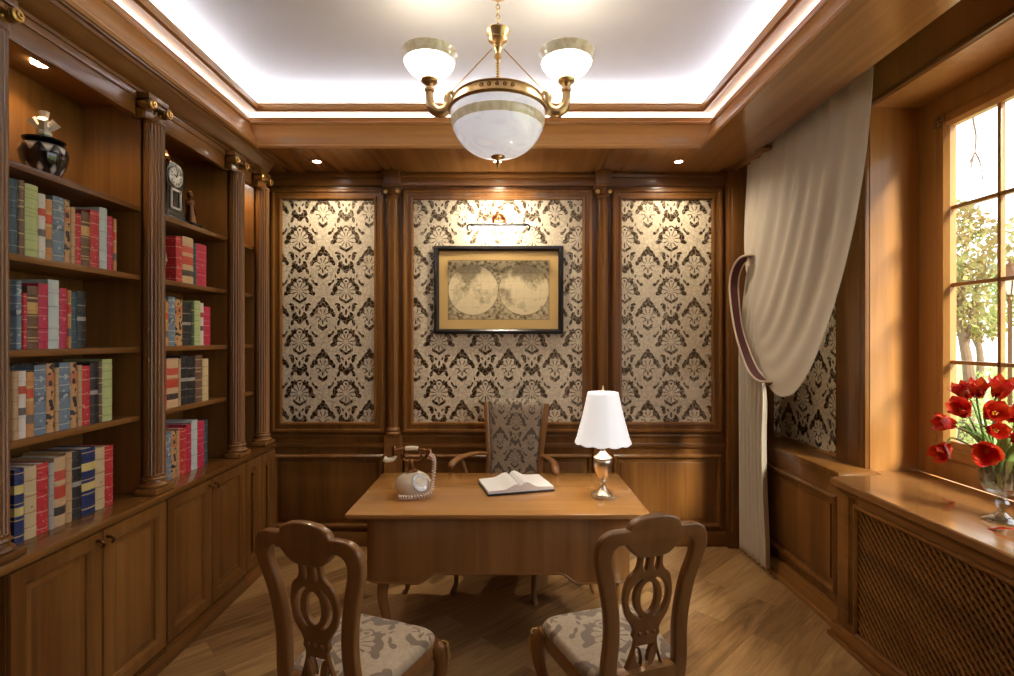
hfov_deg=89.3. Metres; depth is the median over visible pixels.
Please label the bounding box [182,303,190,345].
book
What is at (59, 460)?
book
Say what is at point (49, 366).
book
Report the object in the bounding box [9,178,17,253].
book
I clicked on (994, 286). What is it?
tree
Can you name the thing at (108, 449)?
book
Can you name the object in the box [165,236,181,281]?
book
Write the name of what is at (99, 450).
book
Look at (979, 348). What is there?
tree
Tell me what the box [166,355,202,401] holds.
book
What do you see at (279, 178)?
trim
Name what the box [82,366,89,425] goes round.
book
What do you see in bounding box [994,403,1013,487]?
tulip
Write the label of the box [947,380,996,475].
tulip
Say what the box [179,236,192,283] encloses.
book
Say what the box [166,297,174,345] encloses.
book
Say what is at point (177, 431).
book
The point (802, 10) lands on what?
cove
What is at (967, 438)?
shrub
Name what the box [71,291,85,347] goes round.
book
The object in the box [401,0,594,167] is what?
chandelier
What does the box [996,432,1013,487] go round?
tulip
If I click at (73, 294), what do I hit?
book
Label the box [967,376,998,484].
tulip
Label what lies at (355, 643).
chair
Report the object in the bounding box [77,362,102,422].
book
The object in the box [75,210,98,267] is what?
book
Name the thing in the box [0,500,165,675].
base cabinet
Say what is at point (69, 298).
book
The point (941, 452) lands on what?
tulip
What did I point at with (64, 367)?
book
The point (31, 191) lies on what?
book
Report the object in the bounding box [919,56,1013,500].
window
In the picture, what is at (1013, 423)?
tulip
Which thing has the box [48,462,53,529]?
book
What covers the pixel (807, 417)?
wall
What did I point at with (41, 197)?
book
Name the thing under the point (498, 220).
picture light
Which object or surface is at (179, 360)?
book
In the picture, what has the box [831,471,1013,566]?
window sill
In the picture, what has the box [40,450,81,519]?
book
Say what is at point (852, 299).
window frame
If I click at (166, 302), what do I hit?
book
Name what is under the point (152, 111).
fluted pilaster
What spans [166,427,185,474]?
book
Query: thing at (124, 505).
countertop
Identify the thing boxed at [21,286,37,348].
book
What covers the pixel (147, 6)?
trim
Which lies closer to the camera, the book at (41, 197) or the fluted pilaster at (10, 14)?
the fluted pilaster at (10, 14)
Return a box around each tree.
[956,198,1013,442]
[956,250,1013,379]
[964,118,984,200]
[980,269,1013,339]
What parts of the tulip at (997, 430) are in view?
stem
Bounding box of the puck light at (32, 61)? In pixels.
[30,58,47,67]
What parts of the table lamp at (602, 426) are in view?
urn stem, lamp shade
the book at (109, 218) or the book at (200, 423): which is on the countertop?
the book at (200, 423)
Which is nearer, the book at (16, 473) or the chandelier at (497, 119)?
the book at (16, 473)
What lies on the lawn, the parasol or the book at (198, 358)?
the parasol
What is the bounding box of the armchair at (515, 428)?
[448,398,559,605]
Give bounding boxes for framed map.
[434,246,562,333]
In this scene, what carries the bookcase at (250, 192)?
on the countertop
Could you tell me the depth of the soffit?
3.37 m
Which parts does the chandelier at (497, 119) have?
arm, brace rod, lamp shade, stem, chain, brace rod, arm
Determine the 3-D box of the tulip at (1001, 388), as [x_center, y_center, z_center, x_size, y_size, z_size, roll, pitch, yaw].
[2.156,0.402,2.280,0.093,0.498,0.199,0,0,0]
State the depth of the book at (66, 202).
2.19 m
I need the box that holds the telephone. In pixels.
[382,445,435,499]
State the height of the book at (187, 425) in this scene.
0.280 m
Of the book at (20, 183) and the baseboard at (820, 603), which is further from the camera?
the baseboard at (820, 603)
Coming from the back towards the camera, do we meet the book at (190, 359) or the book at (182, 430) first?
the book at (190, 359)
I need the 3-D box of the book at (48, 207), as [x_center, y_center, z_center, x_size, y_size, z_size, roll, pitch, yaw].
[-1.970,-0.445,2.110,0.191,0.248,0.031,0,0,0]
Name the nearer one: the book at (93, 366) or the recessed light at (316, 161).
the book at (93, 366)
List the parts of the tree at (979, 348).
crown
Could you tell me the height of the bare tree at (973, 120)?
6.405 m
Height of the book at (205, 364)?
0.260 m
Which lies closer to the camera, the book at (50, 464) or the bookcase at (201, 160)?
the book at (50, 464)
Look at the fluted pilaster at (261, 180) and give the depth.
3.76 m
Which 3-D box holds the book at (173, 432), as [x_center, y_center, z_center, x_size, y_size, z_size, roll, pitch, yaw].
[-1.970,0.657,2.899,0.191,0.265,0.042,0,0,0]
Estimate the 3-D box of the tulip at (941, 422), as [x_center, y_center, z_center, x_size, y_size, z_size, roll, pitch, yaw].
[2.071,0.499,2.339,0.226,0.303,0.100,0,0,32]
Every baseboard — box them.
[275,531,726,546]
[767,550,836,625]
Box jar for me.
[17,110,69,177]
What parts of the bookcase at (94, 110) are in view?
panel, shelf, shelf, shelf, shelf, panel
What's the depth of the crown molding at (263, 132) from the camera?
3.27 m
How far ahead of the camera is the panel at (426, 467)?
4.17 m
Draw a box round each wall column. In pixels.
[381,170,402,472]
[593,170,613,472]
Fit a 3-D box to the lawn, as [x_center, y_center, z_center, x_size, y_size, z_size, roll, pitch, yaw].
[21.350,2.190,16.500,37.300,0.100,57.000,0,0,0]
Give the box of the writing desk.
[345,473,648,619]
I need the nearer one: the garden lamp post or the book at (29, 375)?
the book at (29, 375)
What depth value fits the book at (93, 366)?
2.33 m
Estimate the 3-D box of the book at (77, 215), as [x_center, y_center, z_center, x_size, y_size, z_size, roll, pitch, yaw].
[-1.970,-0.433,2.252,0.191,0.225,0.030,0,0,0]
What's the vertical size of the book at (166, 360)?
0.270 m
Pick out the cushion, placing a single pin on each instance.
(516, 424)
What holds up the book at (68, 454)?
on the countertop
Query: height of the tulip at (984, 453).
0.245 m
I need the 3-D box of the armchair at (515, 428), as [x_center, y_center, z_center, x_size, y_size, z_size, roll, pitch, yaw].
[-0.008,1.080,3.648,0.797,1.228,0.705,0,0,14]
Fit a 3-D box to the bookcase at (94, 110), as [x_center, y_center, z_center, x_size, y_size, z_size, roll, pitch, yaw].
[-2.002,-0.221,2.217,0.327,2.019,0.831,0,0,0]
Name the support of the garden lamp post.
on the lawn
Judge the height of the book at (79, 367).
0.270 m
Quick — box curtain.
[738,65,873,569]
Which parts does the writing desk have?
leg, leg, panel, leg, leg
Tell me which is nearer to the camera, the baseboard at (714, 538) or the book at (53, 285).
the book at (53, 285)
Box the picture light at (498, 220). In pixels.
[466,206,530,230]
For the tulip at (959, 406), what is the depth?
2.26 m
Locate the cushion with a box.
[490,398,542,472]
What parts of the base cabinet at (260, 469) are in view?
door, door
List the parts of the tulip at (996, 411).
stem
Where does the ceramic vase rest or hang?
on the bookcase at (201, 160)
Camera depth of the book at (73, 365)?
2.22 m
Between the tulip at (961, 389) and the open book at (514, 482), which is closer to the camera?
the tulip at (961, 389)
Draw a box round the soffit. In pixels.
[64,0,959,171]
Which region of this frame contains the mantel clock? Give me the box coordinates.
[165,150,189,223]
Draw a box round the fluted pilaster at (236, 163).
[224,151,250,457]
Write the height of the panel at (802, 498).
0.905 m
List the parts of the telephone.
coiled cord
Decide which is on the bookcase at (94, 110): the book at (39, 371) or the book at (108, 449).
the book at (39, 371)
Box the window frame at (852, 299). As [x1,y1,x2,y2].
[836,6,1013,468]
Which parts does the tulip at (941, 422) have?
stem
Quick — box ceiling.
[150,0,786,102]
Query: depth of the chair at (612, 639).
1.87 m
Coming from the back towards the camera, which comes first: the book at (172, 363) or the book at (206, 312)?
the book at (206, 312)
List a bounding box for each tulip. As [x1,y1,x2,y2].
[926,427,996,486]
[929,413,992,476]
[945,395,998,486]
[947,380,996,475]
[966,373,1013,478]
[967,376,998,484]
[971,438,1008,487]
[980,422,1012,487]
[982,400,1013,478]
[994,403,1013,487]
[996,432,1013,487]
[1004,423,1013,487]
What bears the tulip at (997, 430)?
in the crystal vase
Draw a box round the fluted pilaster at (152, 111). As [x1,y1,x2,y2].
[135,92,174,495]
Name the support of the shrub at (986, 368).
on the lawn
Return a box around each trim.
[133,0,801,110]
[268,172,726,185]
[270,434,725,447]
[271,189,384,432]
[402,189,592,432]
[611,189,722,432]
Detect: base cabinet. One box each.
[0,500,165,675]
[164,462,245,666]
[244,448,274,589]
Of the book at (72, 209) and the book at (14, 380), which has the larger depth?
the book at (72, 209)
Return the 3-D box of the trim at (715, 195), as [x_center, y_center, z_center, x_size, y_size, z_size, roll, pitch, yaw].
[1.298,-0.220,4.162,0.903,1.980,0.036,0,0,0]
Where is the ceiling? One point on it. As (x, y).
(277, 51)
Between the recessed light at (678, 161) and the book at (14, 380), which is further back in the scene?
the recessed light at (678, 161)
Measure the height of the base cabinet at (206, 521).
0.868 m
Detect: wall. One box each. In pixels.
[267,186,774,530]
[774,0,1013,501]
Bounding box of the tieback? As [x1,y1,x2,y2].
[729,254,772,385]
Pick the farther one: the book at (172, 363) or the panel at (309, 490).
the panel at (309, 490)
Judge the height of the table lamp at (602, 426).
0.644 m
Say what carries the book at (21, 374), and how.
on the bookcase at (94, 110)
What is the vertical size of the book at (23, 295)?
0.220 m
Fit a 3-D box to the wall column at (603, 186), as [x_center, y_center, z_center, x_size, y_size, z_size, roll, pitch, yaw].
[0.774,0.116,4.143,0.150,2.908,0.166,0,0,0]
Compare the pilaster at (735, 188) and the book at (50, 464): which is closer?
the book at (50, 464)
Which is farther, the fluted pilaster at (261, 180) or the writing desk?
the fluted pilaster at (261, 180)
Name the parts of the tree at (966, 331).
crown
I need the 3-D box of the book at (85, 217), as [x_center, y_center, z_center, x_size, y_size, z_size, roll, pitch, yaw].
[-1.970,-0.441,2.293,0.191,0.240,0.047,0,0,0]
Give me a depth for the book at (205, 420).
3.20 m
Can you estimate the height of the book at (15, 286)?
0.265 m
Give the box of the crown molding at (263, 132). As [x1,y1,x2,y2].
[16,0,852,172]
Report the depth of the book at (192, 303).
3.06 m
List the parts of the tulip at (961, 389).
stem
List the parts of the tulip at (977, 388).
stem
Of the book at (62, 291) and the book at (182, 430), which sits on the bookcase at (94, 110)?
the book at (62, 291)
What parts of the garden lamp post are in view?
post, lantern glass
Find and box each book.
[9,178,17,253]
[10,279,58,348]
[10,280,21,349]
[10,363,53,432]
[10,365,45,435]
[10,371,18,439]
[10,455,65,527]
[10,461,47,534]
[10,465,36,539]
[10,467,23,543]
[16,179,24,254]
[18,371,25,438]
[21,283,47,348]
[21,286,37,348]
[21,293,26,348]
[23,451,71,522]
[24,183,37,256]
[26,372,33,436]
[27,362,69,430]
[38,193,45,258]
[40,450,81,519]
[45,196,63,261]
[45,199,52,259]
[46,446,94,515]
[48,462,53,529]
[54,368,58,431]
[59,288,66,348]
[63,359,111,421]
[64,199,69,262]
[67,290,71,347]
[70,207,74,263]
[70,362,76,427]
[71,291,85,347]
[71,292,76,347]
[74,207,106,268]
[74,445,112,506]
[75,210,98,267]
[75,211,89,265]
[75,213,80,264]
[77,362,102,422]
[77,363,97,423]
[77,365,81,426]
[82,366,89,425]
[95,446,104,510]
[107,216,112,269]
[113,219,116,270]
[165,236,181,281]
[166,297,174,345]
[166,302,167,345]
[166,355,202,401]
[166,356,186,404]
[166,358,177,407]
[166,360,166,407]
[166,419,197,469]
[166,423,190,471]
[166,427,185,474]
[166,430,175,478]
[166,432,170,479]
[175,299,181,345]
[176,430,179,476]
[178,359,180,405]
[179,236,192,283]
[182,301,200,344]
[182,302,194,344]
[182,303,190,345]
[187,356,194,403]
[193,243,196,284]
[196,243,206,285]
[197,419,207,464]
[197,420,204,467]
[200,303,203,344]
[202,359,208,400]
[203,306,210,344]
[478,471,554,495]
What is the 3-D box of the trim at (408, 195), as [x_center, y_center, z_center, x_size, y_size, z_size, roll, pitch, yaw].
[-0.073,-0.220,4.162,1.547,1.980,0.036,0,0,0]
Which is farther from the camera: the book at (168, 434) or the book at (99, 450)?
the book at (168, 434)
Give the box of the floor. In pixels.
[158,547,872,675]
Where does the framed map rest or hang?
attached to the wall at (328, 245)
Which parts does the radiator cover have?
backing panel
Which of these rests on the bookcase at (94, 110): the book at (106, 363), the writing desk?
the book at (106, 363)
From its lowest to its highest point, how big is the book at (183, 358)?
0.285 m
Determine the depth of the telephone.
2.98 m
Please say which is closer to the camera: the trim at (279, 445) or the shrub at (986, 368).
the trim at (279, 445)
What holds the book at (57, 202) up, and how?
on the bookcase at (94, 110)
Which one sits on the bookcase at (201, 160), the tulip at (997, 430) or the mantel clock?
the mantel clock
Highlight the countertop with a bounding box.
[0,443,276,576]
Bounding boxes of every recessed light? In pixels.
[311,159,322,163]
[673,159,683,163]
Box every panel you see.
[275,454,383,527]
[404,454,591,472]
[612,454,720,527]
[767,437,879,602]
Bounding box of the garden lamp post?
[994,258,1013,447]
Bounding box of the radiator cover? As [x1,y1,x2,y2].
[827,487,1013,675]
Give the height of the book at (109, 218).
0.255 m
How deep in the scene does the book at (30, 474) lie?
2.02 m
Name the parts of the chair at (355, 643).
shoe rail, frame, seat, seat rail, leg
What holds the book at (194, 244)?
on the bookcase at (201, 160)
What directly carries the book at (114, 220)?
on the bookcase at (94, 110)
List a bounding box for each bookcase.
[9,16,142,492]
[164,115,228,456]
[243,167,255,444]
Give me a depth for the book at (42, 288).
2.07 m
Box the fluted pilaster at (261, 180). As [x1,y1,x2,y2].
[251,169,274,445]
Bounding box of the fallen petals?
[987,527,1013,529]
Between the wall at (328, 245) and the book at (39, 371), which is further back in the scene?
the wall at (328, 245)
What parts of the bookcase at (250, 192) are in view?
shelf, shelf, shelf, shelf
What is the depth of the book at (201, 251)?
3.15 m
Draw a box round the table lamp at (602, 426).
[575,385,631,499]
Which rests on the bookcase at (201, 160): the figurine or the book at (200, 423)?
the figurine
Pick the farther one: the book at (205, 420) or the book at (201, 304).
the book at (205, 420)
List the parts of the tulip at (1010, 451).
stem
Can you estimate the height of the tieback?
0.956 m
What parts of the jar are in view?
lid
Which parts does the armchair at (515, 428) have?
leg, armrest, post, leg, post, armrest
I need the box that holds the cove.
[114,0,820,116]
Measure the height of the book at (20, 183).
0.290 m
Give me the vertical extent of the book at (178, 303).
0.265 m
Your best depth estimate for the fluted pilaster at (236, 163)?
3.40 m
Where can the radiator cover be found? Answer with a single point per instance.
(913, 599)
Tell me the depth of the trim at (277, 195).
4.15 m
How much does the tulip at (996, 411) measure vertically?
0.394 m
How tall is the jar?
0.300 m
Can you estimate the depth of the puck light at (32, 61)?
2.17 m
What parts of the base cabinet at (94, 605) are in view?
door, knob, knob, door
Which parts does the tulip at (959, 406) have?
stem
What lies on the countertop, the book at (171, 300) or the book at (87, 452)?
the book at (87, 452)
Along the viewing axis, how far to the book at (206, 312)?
3.20 m
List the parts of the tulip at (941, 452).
stem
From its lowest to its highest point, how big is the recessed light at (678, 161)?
0.008 m
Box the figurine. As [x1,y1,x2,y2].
[184,191,201,227]
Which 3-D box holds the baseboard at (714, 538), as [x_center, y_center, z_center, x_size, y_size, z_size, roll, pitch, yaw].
[-0.125,1.630,4.165,4.150,0.120,0.030,0,0,0]
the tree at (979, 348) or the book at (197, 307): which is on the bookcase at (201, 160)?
the book at (197, 307)
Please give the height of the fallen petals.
0.030 m
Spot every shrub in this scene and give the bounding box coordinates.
[956,391,1012,444]
[975,366,1013,422]
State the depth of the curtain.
3.31 m
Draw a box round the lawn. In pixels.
[956,364,1013,444]
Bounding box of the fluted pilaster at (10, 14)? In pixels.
[0,0,26,564]
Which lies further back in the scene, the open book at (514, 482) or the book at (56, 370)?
the open book at (514, 482)
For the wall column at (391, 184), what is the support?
attached to the wall at (328, 245)
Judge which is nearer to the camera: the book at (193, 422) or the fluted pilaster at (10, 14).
the fluted pilaster at (10, 14)
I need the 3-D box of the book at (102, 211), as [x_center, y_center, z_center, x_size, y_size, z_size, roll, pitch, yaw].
[-1.970,-0.463,2.392,0.191,0.285,0.046,0,0,0]
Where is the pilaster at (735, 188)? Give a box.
[725,171,746,548]
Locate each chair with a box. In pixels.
[255,520,450,675]
[528,512,706,675]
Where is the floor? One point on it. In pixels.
(743, 620)
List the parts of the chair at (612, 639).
leg, seat rail, seat, shoe rail, frame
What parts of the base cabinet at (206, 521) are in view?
door, door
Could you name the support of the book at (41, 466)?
on the countertop
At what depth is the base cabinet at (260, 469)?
3.59 m
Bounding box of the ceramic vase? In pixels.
[165,249,167,266]
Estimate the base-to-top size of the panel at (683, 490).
0.595 m
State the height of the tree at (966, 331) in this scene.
4.969 m
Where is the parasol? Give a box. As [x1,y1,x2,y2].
[959,253,1007,425]
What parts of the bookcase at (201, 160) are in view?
panel, shelf, shelf, shelf, shelf, panel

